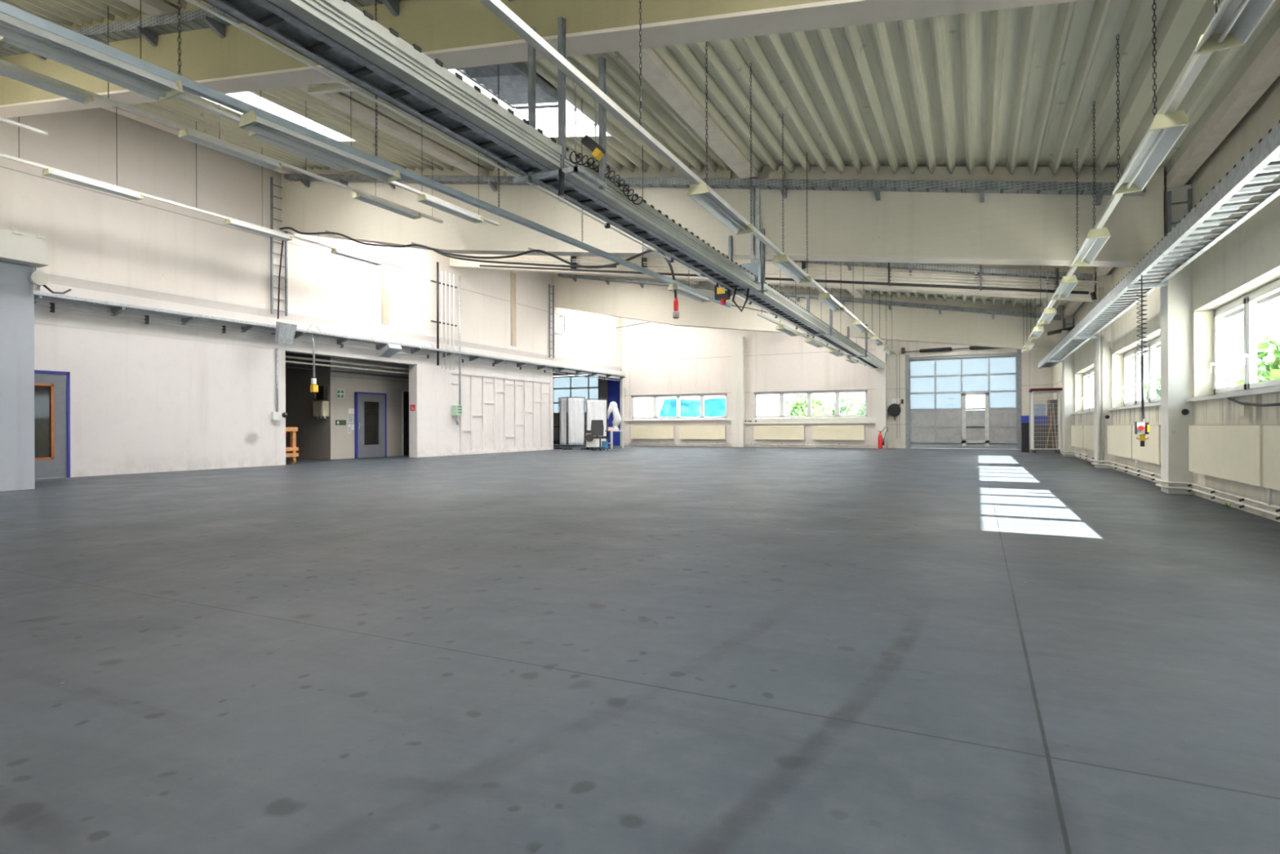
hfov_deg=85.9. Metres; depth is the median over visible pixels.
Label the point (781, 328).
lamp
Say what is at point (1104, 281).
column
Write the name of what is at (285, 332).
floodlight
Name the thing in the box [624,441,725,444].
pipe
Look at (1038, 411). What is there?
box
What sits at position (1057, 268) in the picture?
clamp
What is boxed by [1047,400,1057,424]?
bundle
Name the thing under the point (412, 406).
fire sign
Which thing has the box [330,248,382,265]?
lamp
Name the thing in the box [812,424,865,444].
radiator
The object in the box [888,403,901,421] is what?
hose reel
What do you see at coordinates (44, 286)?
cable
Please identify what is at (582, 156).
coiled cable
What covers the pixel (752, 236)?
channel
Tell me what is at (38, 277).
lamp
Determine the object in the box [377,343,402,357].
floodlight
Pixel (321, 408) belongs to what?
box
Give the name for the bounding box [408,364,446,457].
wall pier
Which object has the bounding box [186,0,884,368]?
rail
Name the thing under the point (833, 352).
lamp
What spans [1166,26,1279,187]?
roof beam
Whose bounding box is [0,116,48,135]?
lamp
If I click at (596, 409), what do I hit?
folding screen
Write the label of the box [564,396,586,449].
folding screen
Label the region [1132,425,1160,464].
radiator
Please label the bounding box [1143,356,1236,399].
tree
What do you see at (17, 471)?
wall
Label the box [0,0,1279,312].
ceiling
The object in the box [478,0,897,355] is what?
rail
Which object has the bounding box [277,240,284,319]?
cable
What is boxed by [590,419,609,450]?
office chair
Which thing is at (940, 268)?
cable tray
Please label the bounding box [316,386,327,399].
meter box
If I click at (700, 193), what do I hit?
lamp
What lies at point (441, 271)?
riser pipe
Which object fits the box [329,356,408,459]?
wall
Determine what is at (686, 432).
radiator
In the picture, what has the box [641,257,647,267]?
clamp
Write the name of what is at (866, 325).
hanger
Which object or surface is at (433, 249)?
power cable
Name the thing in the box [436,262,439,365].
riser pipe
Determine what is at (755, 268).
box
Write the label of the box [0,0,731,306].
rail
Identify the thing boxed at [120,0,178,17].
roof purlin
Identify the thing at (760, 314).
rail
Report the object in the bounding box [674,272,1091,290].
conduit
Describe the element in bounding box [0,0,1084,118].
roof beam
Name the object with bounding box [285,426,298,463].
trolley
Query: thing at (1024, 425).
bin
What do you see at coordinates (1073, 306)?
roof purlin
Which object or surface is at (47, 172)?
lamp
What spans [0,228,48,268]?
trim
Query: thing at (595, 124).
rod
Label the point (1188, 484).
pipe
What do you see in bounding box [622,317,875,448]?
wall
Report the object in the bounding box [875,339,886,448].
column
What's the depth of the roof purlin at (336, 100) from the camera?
12.96 m
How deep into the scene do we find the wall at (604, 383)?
37.01 m
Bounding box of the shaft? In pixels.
[901,346,999,353]
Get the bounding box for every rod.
[572,81,577,154]
[592,97,597,162]
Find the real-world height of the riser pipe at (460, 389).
4.550 m
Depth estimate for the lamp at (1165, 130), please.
5.51 m
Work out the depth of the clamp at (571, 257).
21.80 m
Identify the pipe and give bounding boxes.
[285,355,408,370]
[285,360,408,374]
[285,365,408,377]
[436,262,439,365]
[440,271,442,368]
[444,271,446,368]
[448,272,450,369]
[453,274,454,369]
[458,275,461,404]
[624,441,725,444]
[745,442,875,445]
[1057,447,1279,511]
[1060,449,1279,519]
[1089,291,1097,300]
[1097,287,1100,463]
[1101,287,1104,463]
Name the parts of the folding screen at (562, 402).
post, post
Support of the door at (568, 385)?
in the wall at (604, 383)
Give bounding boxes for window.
[200,91,358,142]
[448,62,613,137]
[631,393,727,419]
[754,389,867,417]
[1071,368,1093,414]
[1107,336,1160,410]
[1186,278,1279,401]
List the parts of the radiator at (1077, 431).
panel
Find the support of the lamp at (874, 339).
attached to the rail at (496, 7)
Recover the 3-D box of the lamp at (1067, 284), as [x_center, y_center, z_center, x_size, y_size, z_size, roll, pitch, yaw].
[6.838,-2.225,11.101,0.234,0.101,1.584,0,0,26]
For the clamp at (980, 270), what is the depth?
16.61 m
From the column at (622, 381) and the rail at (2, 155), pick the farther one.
the column at (622, 381)
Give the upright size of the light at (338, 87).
0.289 m
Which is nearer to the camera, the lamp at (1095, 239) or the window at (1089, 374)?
the lamp at (1095, 239)
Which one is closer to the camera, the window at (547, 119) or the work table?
the window at (547, 119)
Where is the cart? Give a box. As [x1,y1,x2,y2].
[586,430,601,449]
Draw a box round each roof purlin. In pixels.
[102,106,297,173]
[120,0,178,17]
[293,84,488,176]
[618,48,758,178]
[684,280,700,284]
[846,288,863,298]
[1063,271,1096,316]
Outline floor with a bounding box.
[0,444,1279,853]
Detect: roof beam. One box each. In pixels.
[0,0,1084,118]
[280,165,1164,267]
[449,252,1094,302]
[552,272,1062,351]
[1166,26,1279,187]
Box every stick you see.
[1048,398,1053,448]
[1053,404,1057,448]
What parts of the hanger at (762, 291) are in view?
post, cross arm, post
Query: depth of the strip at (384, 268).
21.58 m
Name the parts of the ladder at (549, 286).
rail, rail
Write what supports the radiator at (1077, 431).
attached to the wall at (1246, 260)
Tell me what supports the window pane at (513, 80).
attached to the window at (547, 119)
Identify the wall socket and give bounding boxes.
[1239,404,1249,415]
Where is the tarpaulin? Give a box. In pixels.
[659,398,725,416]
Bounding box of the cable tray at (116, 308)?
[34,290,625,379]
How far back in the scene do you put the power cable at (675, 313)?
14.92 m
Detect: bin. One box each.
[1021,422,1029,452]
[1034,425,1057,448]
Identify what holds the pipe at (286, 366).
attached to the wall
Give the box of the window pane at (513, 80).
[455,62,558,109]
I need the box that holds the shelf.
[623,419,731,421]
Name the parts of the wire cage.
post, post, post, post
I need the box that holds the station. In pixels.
[715,284,749,312]
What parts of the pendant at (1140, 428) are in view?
frame trim, hook plate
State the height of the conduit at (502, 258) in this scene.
2.587 m
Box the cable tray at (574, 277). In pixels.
[557,273,1061,319]
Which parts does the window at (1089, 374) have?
sill, sash, frame, sash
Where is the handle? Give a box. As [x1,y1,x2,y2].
[558,171,564,202]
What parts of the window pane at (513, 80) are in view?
louvre blade, louvre blade, louvre blade, louvre blade, louvre blade, louvre blade, louvre blade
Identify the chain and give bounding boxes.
[896,352,900,438]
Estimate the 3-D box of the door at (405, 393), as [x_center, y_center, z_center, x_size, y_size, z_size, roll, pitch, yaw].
[-8.155,-0.136,24.682,0.038,2.330,1.040,0,0,26]
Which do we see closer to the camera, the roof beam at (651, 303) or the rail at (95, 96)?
the rail at (95, 96)
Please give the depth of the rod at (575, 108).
7.11 m
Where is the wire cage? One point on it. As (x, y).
(1032, 391)
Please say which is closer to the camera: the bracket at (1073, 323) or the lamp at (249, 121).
the lamp at (249, 121)
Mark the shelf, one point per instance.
(636, 420)
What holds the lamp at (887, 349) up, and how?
attached to the rail at (496, 7)
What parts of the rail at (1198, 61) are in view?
chain, chain, chain, chain, chain, chain, chain, chain, chain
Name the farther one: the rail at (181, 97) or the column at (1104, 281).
the column at (1104, 281)
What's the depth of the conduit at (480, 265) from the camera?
17.93 m
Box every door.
[34,369,70,478]
[354,391,386,457]
[401,389,408,455]
[552,374,601,444]
[905,349,1022,449]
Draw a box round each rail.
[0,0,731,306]
[0,6,443,223]
[0,106,412,271]
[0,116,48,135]
[140,0,498,226]
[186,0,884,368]
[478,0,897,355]
[756,268,861,363]
[1021,0,1219,352]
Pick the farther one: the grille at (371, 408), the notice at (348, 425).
the grille at (371, 408)
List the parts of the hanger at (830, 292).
post, cross arm, post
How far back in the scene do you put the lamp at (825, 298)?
13.20 m
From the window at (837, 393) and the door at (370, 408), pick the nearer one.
the door at (370, 408)
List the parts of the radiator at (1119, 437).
panel, panel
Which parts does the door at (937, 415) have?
solid panel, pane, pane, pane, solid panel, pane, solid panel, solid panel, pane, pane, wicket rail, wicket frame, solid panel, solid panel, pane, pane, pane, pane, pane, solid panel, solid panel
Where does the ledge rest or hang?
attached to the wall at (91, 233)
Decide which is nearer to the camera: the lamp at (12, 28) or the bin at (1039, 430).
the lamp at (12, 28)
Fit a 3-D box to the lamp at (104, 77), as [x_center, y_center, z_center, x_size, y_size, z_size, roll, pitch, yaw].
[-6.378,-4.178,7.993,0.234,0.101,1.584,0,0,28]
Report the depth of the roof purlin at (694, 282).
26.72 m
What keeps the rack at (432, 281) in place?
attached to the riser pipe at (437, 263)
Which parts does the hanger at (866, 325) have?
post, cross arm, post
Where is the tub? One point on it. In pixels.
(604, 443)
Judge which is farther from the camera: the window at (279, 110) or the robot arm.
the robot arm
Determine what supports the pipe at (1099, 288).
attached to the column at (1104, 281)
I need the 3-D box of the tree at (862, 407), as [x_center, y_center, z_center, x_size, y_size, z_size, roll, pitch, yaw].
[19.538,-0.745,57.092,3.071,3.669,3.014,0,0,26]
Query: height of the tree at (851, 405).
4.769 m
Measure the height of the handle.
0.290 m
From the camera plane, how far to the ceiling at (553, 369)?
37.54 m
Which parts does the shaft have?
bearing plate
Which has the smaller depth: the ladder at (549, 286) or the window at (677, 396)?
the ladder at (549, 286)
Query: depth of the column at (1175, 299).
9.91 m
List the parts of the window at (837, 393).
sash, sash, sash, sash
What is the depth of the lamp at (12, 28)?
4.92 m
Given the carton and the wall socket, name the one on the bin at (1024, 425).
the carton
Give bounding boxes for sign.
[335,419,346,425]
[336,389,344,398]
[410,404,414,410]
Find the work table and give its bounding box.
[608,430,623,448]
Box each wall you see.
[0,107,622,477]
[0,261,35,491]
[285,351,330,459]
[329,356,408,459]
[552,369,622,440]
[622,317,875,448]
[887,340,1053,449]
[1053,75,1279,522]
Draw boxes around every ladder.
[270,177,288,315]
[548,284,554,358]
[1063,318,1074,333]
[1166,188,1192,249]
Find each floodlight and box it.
[271,321,297,345]
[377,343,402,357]
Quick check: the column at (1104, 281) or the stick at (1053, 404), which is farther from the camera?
the stick at (1053, 404)
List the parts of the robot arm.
arm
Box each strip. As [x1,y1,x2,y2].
[381,262,389,324]
[511,271,515,346]
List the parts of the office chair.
backrest, seat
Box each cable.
[42,284,71,293]
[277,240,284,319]
[279,226,679,318]
[431,248,616,267]
[569,151,642,204]
[1227,397,1279,406]
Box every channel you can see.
[750,188,754,262]
[755,188,759,262]
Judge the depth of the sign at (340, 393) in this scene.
21.90 m
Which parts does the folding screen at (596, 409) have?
post, post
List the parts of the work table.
leg, leg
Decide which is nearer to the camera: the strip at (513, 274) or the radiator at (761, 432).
the strip at (513, 274)
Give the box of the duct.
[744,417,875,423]
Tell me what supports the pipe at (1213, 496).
attached to the column at (1175, 299)
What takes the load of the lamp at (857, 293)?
attached to the ceiling at (1011, 88)
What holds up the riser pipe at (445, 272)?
attached to the rack at (432, 281)
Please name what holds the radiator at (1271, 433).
attached to the wall at (1246, 260)
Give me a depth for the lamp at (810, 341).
20.50 m
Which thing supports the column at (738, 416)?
on the floor
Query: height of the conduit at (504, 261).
2.550 m
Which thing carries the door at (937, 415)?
in the wall at (1033, 376)
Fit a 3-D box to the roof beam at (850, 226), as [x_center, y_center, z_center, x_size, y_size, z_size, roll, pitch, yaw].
[-0.918,-4.690,14.360,19.150,4.677,0.408,0,0,26]
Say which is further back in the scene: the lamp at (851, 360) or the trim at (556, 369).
the trim at (556, 369)
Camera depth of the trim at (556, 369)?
32.58 m
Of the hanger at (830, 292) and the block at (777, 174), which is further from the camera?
the hanger at (830, 292)
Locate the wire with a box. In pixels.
[731,304,799,324]
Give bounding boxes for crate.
[1034,415,1048,425]
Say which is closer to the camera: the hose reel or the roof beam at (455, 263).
the roof beam at (455, 263)
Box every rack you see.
[431,280,457,288]
[431,320,457,326]
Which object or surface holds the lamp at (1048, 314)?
attached to the rail at (1198, 61)
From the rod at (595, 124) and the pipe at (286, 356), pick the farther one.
the pipe at (286, 356)
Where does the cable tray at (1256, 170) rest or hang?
attached to the column at (1175, 299)
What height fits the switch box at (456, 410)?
0.702 m
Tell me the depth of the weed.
8.09 m
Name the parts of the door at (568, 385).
solid panel, solid panel, pane, pane, pane, pane, pane, pane, pane, guide rail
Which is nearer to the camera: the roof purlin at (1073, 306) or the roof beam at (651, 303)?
the roof purlin at (1073, 306)
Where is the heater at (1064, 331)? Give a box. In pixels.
[1046,325,1075,337]
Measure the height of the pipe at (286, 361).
0.110 m
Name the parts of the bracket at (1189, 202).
rail, rail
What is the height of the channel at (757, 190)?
1.450 m
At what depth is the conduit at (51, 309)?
17.46 m
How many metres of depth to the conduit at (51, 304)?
15.32 m
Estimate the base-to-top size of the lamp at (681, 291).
0.101 m
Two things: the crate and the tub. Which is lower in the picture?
the tub
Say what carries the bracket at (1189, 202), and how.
attached to the column at (1175, 299)
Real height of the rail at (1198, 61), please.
1.602 m
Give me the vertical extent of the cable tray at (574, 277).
3.415 m
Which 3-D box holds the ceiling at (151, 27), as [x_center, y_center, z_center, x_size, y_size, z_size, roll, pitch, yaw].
[-3.909,-4.994,8.083,18.500,3.312,0.256,0,0,26]
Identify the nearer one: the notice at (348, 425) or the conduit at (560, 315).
the notice at (348, 425)
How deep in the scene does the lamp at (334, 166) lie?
10.45 m
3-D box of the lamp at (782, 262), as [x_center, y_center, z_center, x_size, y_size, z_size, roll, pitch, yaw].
[2.331,-2.379,10.434,0.234,0.101,1.584,0,0,26]
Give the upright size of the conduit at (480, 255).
2.606 m
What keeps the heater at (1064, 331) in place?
attached to the wall at (1246, 260)
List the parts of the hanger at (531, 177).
post, cross arm, post, cross arm, post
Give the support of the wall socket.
attached to the wall at (1246, 260)
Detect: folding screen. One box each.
[555,396,567,449]
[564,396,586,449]
[586,398,611,448]
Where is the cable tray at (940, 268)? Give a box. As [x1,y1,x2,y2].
[760,259,1093,284]
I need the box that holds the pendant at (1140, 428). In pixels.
[1134,275,1149,446]
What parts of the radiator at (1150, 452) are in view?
panel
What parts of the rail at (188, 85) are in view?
chain, chain, chain, chain, chain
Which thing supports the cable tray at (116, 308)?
attached to the ledge
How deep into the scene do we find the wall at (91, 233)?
16.57 m
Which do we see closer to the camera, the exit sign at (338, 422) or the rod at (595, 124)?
the rod at (595, 124)
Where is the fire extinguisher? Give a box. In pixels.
[878,426,887,448]
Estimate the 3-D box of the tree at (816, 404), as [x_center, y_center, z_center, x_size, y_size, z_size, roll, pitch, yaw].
[15.069,-0.952,61.487,4.341,4.953,4.140,0,0,26]
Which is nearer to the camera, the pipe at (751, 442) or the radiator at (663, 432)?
the pipe at (751, 442)
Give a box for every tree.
[785,393,832,417]
[827,392,865,417]
[857,400,865,414]
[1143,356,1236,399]
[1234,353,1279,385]
[1238,333,1279,382]
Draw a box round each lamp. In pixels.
[0,12,183,100]
[0,35,164,102]
[0,62,93,104]
[29,266,48,290]
[42,168,143,200]
[178,128,283,170]
[223,218,292,240]
[238,110,400,182]
[248,130,351,172]
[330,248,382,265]
[351,191,421,219]
[417,194,484,223]
[667,283,711,302]
[686,182,755,235]
[772,253,812,283]
[775,324,799,336]
[804,337,823,347]
[817,292,845,311]
[827,349,844,356]
[844,357,858,363]
[850,319,870,333]
[869,335,885,346]
[883,346,896,355]
[1021,341,1034,351]
[1027,326,1044,338]
[1036,307,1056,324]
[1050,275,1078,300]
[1070,227,1111,266]
[1111,110,1189,195]
[1192,0,1275,55]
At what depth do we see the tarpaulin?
37.98 m
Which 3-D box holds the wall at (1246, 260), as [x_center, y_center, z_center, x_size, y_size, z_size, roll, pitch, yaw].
[8.177,-1.456,10.012,0.350,4.854,39.180,0,0,26]
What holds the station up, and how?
hanging from the rail at (346, 41)
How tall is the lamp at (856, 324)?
0.101 m
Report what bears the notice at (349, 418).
attached to the wall at (342, 442)
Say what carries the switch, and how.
attached to the hanger at (531, 177)
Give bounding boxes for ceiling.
[0,0,514,61]
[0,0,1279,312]
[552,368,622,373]
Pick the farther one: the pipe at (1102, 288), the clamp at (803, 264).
the clamp at (803, 264)
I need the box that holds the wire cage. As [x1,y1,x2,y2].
[1028,387,1062,453]
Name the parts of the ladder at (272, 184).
rail, rail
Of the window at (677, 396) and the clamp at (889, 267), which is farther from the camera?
the window at (677, 396)
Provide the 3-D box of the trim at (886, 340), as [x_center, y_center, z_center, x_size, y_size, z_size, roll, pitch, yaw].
[10.974,-1.864,30.549,0.050,5.649,0.570,0,0,26]
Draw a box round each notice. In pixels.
[347,416,352,422]
[347,424,351,433]
[892,398,900,403]
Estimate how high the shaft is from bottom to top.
0.250 m
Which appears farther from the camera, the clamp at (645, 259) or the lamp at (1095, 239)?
the clamp at (645, 259)
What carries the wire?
attached to the rail at (346, 41)
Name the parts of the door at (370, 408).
pane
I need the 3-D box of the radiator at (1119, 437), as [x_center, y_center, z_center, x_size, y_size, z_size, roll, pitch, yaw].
[9.890,0.382,14.110,0.110,0.824,2.690,0,0,26]
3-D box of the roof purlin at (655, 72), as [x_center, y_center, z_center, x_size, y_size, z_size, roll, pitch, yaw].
[0.671,-4.606,9.863,0.280,0.180,6.280,0,0,26]
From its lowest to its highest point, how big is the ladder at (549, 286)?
3.200 m
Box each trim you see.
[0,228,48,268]
[555,368,622,379]
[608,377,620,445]
[886,340,887,448]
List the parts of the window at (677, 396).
sash, sash, sash, sash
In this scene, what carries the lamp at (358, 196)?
attached to the ceiling at (1011, 88)
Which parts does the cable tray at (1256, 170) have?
bracket arm, bracket arm, bracket arm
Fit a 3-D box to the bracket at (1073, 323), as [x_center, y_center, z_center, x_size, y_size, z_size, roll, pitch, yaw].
[13.501,-2.974,21.632,0.280,0.850,0.060,0,0,26]
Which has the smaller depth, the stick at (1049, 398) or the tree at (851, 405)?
the stick at (1049, 398)
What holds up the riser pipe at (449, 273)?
attached to the rack at (432, 281)
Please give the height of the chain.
3.750 m
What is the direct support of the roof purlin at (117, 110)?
attached to the ceiling at (1011, 88)
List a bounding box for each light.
[307,83,364,94]
[616,321,650,328]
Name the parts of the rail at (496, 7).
chain, chain, chain, chain, chain, chain, chain, chain, chain, chain, chain, chain, chain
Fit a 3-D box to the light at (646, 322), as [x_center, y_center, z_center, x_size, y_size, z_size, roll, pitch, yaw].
[-0.320,-4.624,31.326,1.704,0.200,0.080,0,0,26]
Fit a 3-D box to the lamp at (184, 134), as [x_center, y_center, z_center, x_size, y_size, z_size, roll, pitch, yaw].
[-6.641,-4.507,11.239,0.234,0.101,1.584,0,0,28]
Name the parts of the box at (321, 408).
cabinet door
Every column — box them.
[619,370,624,445]
[731,336,745,447]
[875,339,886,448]
[1062,315,1075,456]
[1093,274,1111,468]
[1160,184,1192,494]
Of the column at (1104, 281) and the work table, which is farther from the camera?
the work table
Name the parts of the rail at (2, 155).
chain, chain, chain, chain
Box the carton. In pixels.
[1021,415,1029,422]
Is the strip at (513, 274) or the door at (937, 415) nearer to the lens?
the strip at (513, 274)
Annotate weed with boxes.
[1222,502,1235,509]
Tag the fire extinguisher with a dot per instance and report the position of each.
(881, 442)
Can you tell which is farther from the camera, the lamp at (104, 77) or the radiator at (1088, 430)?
the radiator at (1088, 430)
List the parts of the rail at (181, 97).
chain, chain, chain, chain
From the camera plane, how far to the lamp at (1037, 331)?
16.32 m
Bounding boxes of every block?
[493,169,506,176]
[716,169,732,178]
[768,169,785,178]
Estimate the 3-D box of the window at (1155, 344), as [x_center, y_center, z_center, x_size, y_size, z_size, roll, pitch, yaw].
[9.706,-1.000,13.211,0.420,1.280,5.490,0,0,26]
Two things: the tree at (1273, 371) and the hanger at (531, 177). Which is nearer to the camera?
the hanger at (531, 177)
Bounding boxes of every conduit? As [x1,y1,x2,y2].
[34,302,275,335]
[34,306,618,381]
[479,264,1088,294]
[480,255,1099,282]
[502,257,1096,284]
[503,261,1093,288]
[553,315,565,335]
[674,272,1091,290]
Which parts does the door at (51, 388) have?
pane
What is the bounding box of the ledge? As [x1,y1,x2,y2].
[34,268,625,378]
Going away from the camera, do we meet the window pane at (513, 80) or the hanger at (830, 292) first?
the window pane at (513, 80)
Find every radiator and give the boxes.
[631,425,675,442]
[679,425,726,443]
[754,425,805,439]
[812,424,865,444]
[1071,425,1086,454]
[1083,425,1093,450]
[1107,425,1137,468]
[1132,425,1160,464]
[1188,424,1271,505]
[1262,424,1279,490]
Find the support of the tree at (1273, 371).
on the ground
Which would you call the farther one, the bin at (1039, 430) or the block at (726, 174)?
the bin at (1039, 430)
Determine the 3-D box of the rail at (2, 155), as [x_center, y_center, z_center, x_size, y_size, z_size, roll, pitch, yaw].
[-9.010,-5.671,16.317,0.060,1.956,9.800,0,0,26]
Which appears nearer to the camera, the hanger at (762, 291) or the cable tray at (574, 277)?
the hanger at (762, 291)
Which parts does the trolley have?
rail, post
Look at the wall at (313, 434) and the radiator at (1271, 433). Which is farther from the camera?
the wall at (313, 434)
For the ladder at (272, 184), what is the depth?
18.10 m
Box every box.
[312,400,328,418]
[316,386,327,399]
[451,404,462,424]
[740,262,761,284]
[1034,404,1044,415]
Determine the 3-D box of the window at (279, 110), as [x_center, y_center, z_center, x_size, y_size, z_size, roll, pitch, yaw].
[-7.290,-6.385,13.469,1.580,0.792,2.980,0,0,26]
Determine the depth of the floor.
2.95 m
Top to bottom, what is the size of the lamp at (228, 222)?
0.101 m
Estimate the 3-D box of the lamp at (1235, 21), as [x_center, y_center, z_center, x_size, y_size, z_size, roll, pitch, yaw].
[2.979,-2.211,3.247,0.234,0.101,1.584,0,0,26]
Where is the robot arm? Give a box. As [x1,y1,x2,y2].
[607,401,621,430]
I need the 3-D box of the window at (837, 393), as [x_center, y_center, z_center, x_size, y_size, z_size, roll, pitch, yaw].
[7.859,-1.021,31.903,5.220,1.225,0.140,0,0,26]
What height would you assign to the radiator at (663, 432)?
0.864 m
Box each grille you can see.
[364,401,378,444]
[1195,424,1266,425]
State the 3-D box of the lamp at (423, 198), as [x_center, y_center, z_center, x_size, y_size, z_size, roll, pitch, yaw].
[-3.630,-4.188,13.272,0.234,0.101,1.584,0,0,28]
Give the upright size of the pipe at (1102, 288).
4.050 m
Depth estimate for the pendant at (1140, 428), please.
9.46 m
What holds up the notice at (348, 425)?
attached to the wall at (342, 442)
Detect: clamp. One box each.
[569,256,576,268]
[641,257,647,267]
[801,260,805,271]
[888,262,891,286]
[979,265,982,290]
[1055,267,1058,289]
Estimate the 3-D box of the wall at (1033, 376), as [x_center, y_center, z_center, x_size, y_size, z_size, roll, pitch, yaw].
[14.034,-2.022,29.172,6.680,5.942,0.350,0,0,26]
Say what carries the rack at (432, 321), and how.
attached to the riser pipe at (437, 263)
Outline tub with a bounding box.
[597,440,608,449]
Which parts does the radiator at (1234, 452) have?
panel, panel, panel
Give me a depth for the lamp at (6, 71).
9.03 m
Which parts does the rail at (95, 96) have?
chain, chain, chain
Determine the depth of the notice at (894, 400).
30.31 m
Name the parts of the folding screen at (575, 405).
post, post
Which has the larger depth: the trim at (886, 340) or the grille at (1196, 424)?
the trim at (886, 340)
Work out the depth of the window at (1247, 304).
8.38 m
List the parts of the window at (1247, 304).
handle, sash, sill, handle, frame, sash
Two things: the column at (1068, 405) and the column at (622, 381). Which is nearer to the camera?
the column at (1068, 405)
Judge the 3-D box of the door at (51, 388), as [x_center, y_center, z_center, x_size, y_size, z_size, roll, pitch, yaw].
[-12.039,-0.037,13.434,0.140,2.160,1.500,0,0,26]
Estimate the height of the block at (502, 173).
0.200 m
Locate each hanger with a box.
[513,16,606,190]
[728,228,768,296]
[806,291,835,337]
[847,324,869,358]
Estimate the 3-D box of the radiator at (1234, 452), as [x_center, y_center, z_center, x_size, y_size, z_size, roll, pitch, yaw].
[7.005,0.393,8.219,0.110,0.824,2.690,0,0,26]
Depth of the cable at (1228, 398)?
7.44 m
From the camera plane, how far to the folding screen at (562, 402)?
30.59 m
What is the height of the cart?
0.840 m
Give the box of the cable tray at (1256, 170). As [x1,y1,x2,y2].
[1038,120,1279,368]
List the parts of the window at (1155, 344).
sash, sill, frame, sash, sash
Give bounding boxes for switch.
[580,134,605,160]

